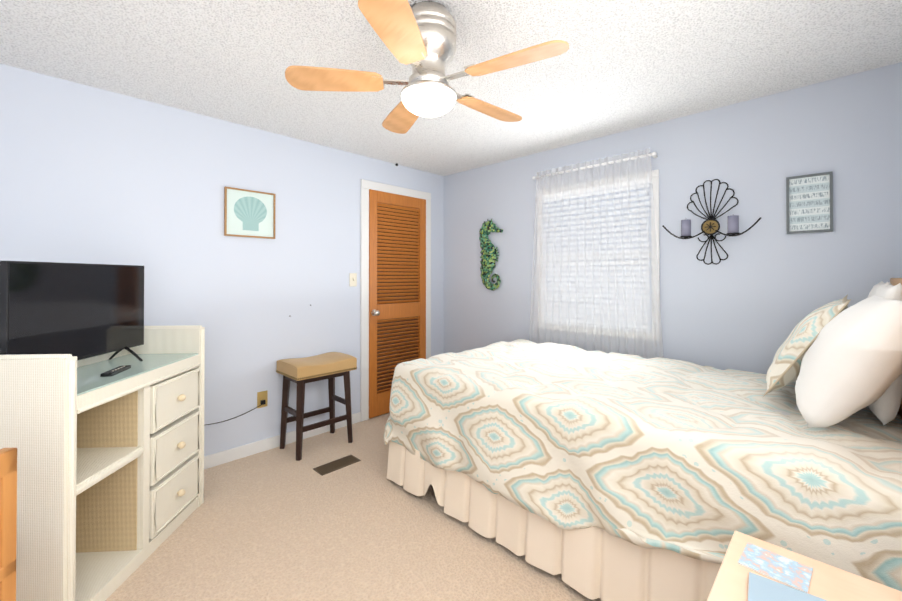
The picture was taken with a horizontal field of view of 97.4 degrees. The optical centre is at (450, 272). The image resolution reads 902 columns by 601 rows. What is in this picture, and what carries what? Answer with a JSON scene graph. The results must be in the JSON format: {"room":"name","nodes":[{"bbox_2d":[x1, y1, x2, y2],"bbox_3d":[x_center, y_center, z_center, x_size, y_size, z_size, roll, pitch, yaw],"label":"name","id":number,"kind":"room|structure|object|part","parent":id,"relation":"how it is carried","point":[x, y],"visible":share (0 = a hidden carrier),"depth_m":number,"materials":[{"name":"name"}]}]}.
{"room":"bedroom","nodes":[
{"label":"bedroom","id":0,"kind":"room"},
{"bbox_2d":[0,63,442,455],"bbox_3d":[-1.457,0.128,2.895,0.100,2.350,4.050,0,-1,44],"label":"wall","id":1,"kind":"structure","parent":0,"point":[90,175],"depth_m":2.67,"materials":[{"name":"paint"}]},
{"bbox_2d":[224,186,275,238],"bbox_3d":[-1.433,-0.422,2.838,0.019,0.336,0.340,0,-1,44],"label":"framed picture","id":2,"kind":"object","parent":1,"relation":"attached to","point":[249,213],"visible":1,"depth_m":2.83},
{"bbox_2d":[257,390,267,407],"bbox_3d":[-1.371,0.923,2.889,0.024,0.116,0.072,0,-1,44],"label":"electrical outlet plate","id":3,"kind":"object","parent":1,"relation":"attached to","point":[262,397],"visible":0.98,"depth_m":2.89,"materials":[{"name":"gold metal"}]},
{"bbox_2d":[204,403,263,425],"bbox_3d":[-1.546,0.922,2.560,0.175,0.110,0.717,0,-1,44],"label":"cord","id":4,"kind":"object","parent":3,"relation":"attached to","point":[234,417],"visible":0.54,"depth_m":2.66,"materials":[{"name":"black plastic"}]},
{"bbox_2d":[204,412,360,469],"bbox_3d":[-1.767,1.257,2.485,0.014,0.085,2.785,0,-1,44],"label":"baseboard","id":5,"kind":"structure","parent":1,"relation":"attached to","point":[229,455],"depth_m":2.86,"materials":[{"name":"white wood"}]},
{"bbox_2d":[349,273,356,286],"bbox_3d":[-0.845,0.060,3.441,0.019,0.116,0.072,0,-1,44],"label":"switch plate","id":6,"kind":"object","parent":1,"relation":"attached to","point":[352,279],"visible":1,"depth_m":3.44,"materials":[{"name":"beige plastic"}]},
{"bbox_2d":[360,179,430,421],"bbox_3d":[-0.503,0.242,3.791,0.020,2.135,0.835,0,-1,44],"label":"door frame","id":7,"kind":"structure","parent":1,"relation":"attached to","point":[366,185],"depth_m":3.53,"materials":[{"name":"white wood"}]},
{"bbox_2d":[369,189,425,417],"bbox_3d":[-0.499,0.276,3.786,0.028,2.044,0.677,0,-1,44],"label":"closet door","id":8,"kind":"structure","parent":1,"relation":"in","point":[397,270],"depth_m":3.74,"materials":[{"name":"brown wood"}]},
{"bbox_2d":[371,310,379,315],"bbox_3d":[-0.668,0.358,3.542,0.068,0.056,0.056,0,-1,44],"label":"door knob","id":9,"kind":"object","parent":8,"relation":"attached to","point":[375,312],"visible":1,"depth_m":3.53,"materials":[{"name":"silver metal"}]},
{"bbox_2d":[106,412,600,600],"bbox_3d":[-0.216,1.352,1.680,3.560,0.120,4.050,0,-1,44],"label":"floor","id":10,"kind":"structure","parent":0,"point":[276,524],"depth_m":1.88,"materials":[{"name":"carpet"}]},
{"bbox_2d":[0,448,16,600],"bbox_3d":[-1.475,0.896,0.926,0.440,0.780,0.440,0,0,-2],"label":"chair","id":11,"kind":"object","parent":10,"relation":"on","point":[8,500],"visible":1,"depth_m":1.13,"materials":[{"name":"brown wood"}]},
{"bbox_2d":[0,325,204,600],"bbox_3d":[-1.551,0.792,1.799,0.439,1.003,0.870,0,0,-3],"label":"dresser","id":12,"kind":"object","parent":10,"relation":"on","point":[110,489],"depth_m":1.74,"materials":[{"name":"white wood"}]},
{"bbox_2d":[0,261,143,361],"bbox_3d":[-1.619,0.199,1.768,0.196,0.480,0.695,0,0,-3],"label":"tv","id":13,"kind":"object","parent":12,"relation":"on","point":[80,311],"visible":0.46,"depth_m":1.68,"materials":[{"name":"black plastic"}]},
{"bbox_2d":[100,365,130,376],"bbox_3d":[-1.482,0.432,1.756,0.042,0.017,0.160,0,0,-15],"label":"tv remote","id":14,"kind":"object","parent":12,"relation":"on","point":[115,371],"visible":1,"depth_m":1.73,"materials":[{"name":"black plastic"}]},
{"bbox_3d":[-1.557,0.445,1.802,0.366,0.006,0.762,0,0,-3],"label":"dresser glass top","id":15,"kind":"part","parent":12,"relation":"part of","materials":[{"name":"glass"}]},
{"bbox_2d":[276,352,356,460],"bbox_3d":[-1.013,0.972,3.001,0.365,0.664,0.485,0,-1,44],"label":"stool","id":16,"kind":"object","parent":10,"relation":"on","point":[329,366],"visible":1,"depth_m":2.93,"materials":[{"name":"brown wood"}]},
{"bbox_2d":[313,455,360,475],"bbox_3d":[-0.770,1.296,2.685,0.125,0.009,0.290,0,-1,44],"label":"floor air vent","id":17,"kind":"object","parent":10,"relation":"on","point":[332,466],"visible":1,"depth_m":2.67,"materials":[{"name":"brown metal"}]},
{"bbox_2d":[384,278,901,600],"bbox_3d":[0.837,0.661,2.170,2.333,1.270,1.414,0,-1,44],"label":"bed","id":18,"kind":"object","parent":10,"relation":"on","point":[604,476],"visible":1,"depth_m":1.50,"materials":[{"name":"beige fabric"}]},
{"bbox_3d":[0.873,0.809,2.189,2.180,0.455,1.290,0,-1,44],"label":"mattress","id":19,"kind":"part","parent":18,"relation":"part of","materials":[{"name":"beige fabric"}]},
{"bbox_2d":[795,295,901,426],"bbox_3d":[1.519,0.302,1.489,0.680,0.500,0.240,0,29,-46],"label":"pillow","id":20,"kind":"object","parent":18,"relation":"on","point":[851,362],"depth_m":1.30,"materials":[{"name":"white fabric"}]},
{"bbox_2d":[868,282,901,424],"bbox_3d":[1.692,0.283,1.544,0.134,0.500,0.500,6,4,44],"label":"pillow","id":21,"kind":"object","parent":18,"relation":"on","point":[886,408],"depth_m":1.38,"materials":[{"name":"white fabric"}]},
{"bbox_3d":[1.666,0.655,1.396,0.065,1.270,1.355,0,-1,44],"label":"headboard","id":22,"kind":"part","parent":18,"relation":"part of","materials":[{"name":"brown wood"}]},
{"bbox_2d":[707,531,901,600],"bbox_3d":[0.783,0.986,0.738,0.490,0.597,0.485,0,-1,44],"label":"nightstand","id":23,"kind":"object","parent":10,"relation":"on","point":[753,568],"visible":1,"depth_m":0.90,"materials":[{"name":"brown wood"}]},
{"bbox_2d":[738,542,812,592],"bbox_3d":[0.772,0.699,0.945,0.130,0.004,0.111,0,-1,44],"label":"magazine","id":24,"kind":"object","parent":23,"relation":"on","point":[754,558],"depth_m":0.94,"materials":[{"name":"multicoloured paper"}]},
{"bbox_2d":[748,572,826,600],"bbox_3d":[0.735,0.694,0.756,0.288,0.012,0.217,0,-1,44],"label":"book","id":25,"kind":"object","parent":23,"relation":"on","point":[762,586],"depth_m":0.86,"materials":[{"name":"blue paper"}]},
{"bbox_2d":[0,0,901,175],"bbox_3d":[-0.216,-1.117,1.701,3.560,0.120,4.050,0,-1,44],"label":"ceiling","id":26,"kind":"structure","parent":0,"point":[618,66],"depth_m":1.95,"materials":[{"name":"white paint"}]},
{"bbox_2d":[285,0,568,133],"bbox_3d":[-0.058,-0.853,1.645,1.080,0.409,1.055,0,-1,44],"label":"ceiling fan","id":27,"kind":"object","parent":26,"relation":"hanging from","point":[419,38],"visible":1,"depth_m":1.54,"materials":[{"name":"brown wood"}]},
{"bbox_3d":[-0.091,-0.685,1.625,0.224,0.072,0.224,0,-1,44],"label":"globe","id":28,"kind":"part","parent":27,"relation":"part of","materials":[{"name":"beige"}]},
{"bbox_2d":[443,62,901,373],"bbox_3d":[1.160,0.129,3.107,3.360,2.350,0.100,0,-1,44],"label":"wall","id":29,"kind":"structure","parent":0,"point":[759,294],"depth_m":2.46,"materials":[{"name":"blue paint"}]},
{"bbox_2d":[479,219,502,290],"bbox_3d":[0.377,-0.174,3.758,0.282,0.684,0.066,0,-1,44],"label":"artwork","id":30,"kind":"object","parent":29,"relation":"attached to","point":[489,255],"visible":0.94,"depth_m":3.76,"materials":[{"name":"ceramic"}]},
{"bbox_2d":[529,148,662,358],"bbox_3d":[1.067,-0.036,3.057,1.080,1.640,0.102,0,-1,44],"label":"curtain","id":31,"kind":"object","parent":29,"relation":"attached to","point":[589,216],"visible":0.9,"depth_m":2.98,"materials":[{"name":"white fabric"}]},
{"bbox_3d":[1.071,-0.811,3.067,0.983,0.030,0.092,0,-1,44],"label":"rod","id":32,"kind":"part","parent":31,"relation":"part of","materials":[{"name":"white metal"}]},
{"bbox_2d":[536,169,660,340],"bbox_3d":[1.093,-0.121,3.084,0.990,1.190,0.030,0,-1,44],"label":"window","id":33,"kind":"structure","parent":29,"relation":"in","point":[655,179],"depth_m":2.92,"materials":[{"name":"white"}]},
{"bbox_2d":[541,179,650,331],"bbox_3d":[1.083,-0.122,3.073,0.864,1.080,0.037,0,-1,44],"label":"window blinds","id":34,"kind":"object","parent":33,"relation":"attached to","point":[595,278],"visible":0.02,"depth_m":3.03,"materials":[{"name":"white plastic"}]},
{"bbox_2d":[663,179,760,264],"bbox_3d":[1.629,-0.326,2.497,0.527,0.545,0.123,0,-1,44],"label":"sconce","id":35,"kind":"object","parent":29,"relation":"attached to","point":[710,225],"visible":1,"depth_m":2.52,"materials":[{"name":"black metal"}]},
{"bbox_2d":[786,171,832,233],"bbox_3d":[1.999,-0.386,2.213,0.192,0.324,0.019,0,-1,44],"label":"framed sign","id":36,"kind":"object","parent":29,"relation":"attached to","point":[809,203],"visible":0.94,"depth_m":2.21,"materials":[{"name":"white paper"}]}
]}

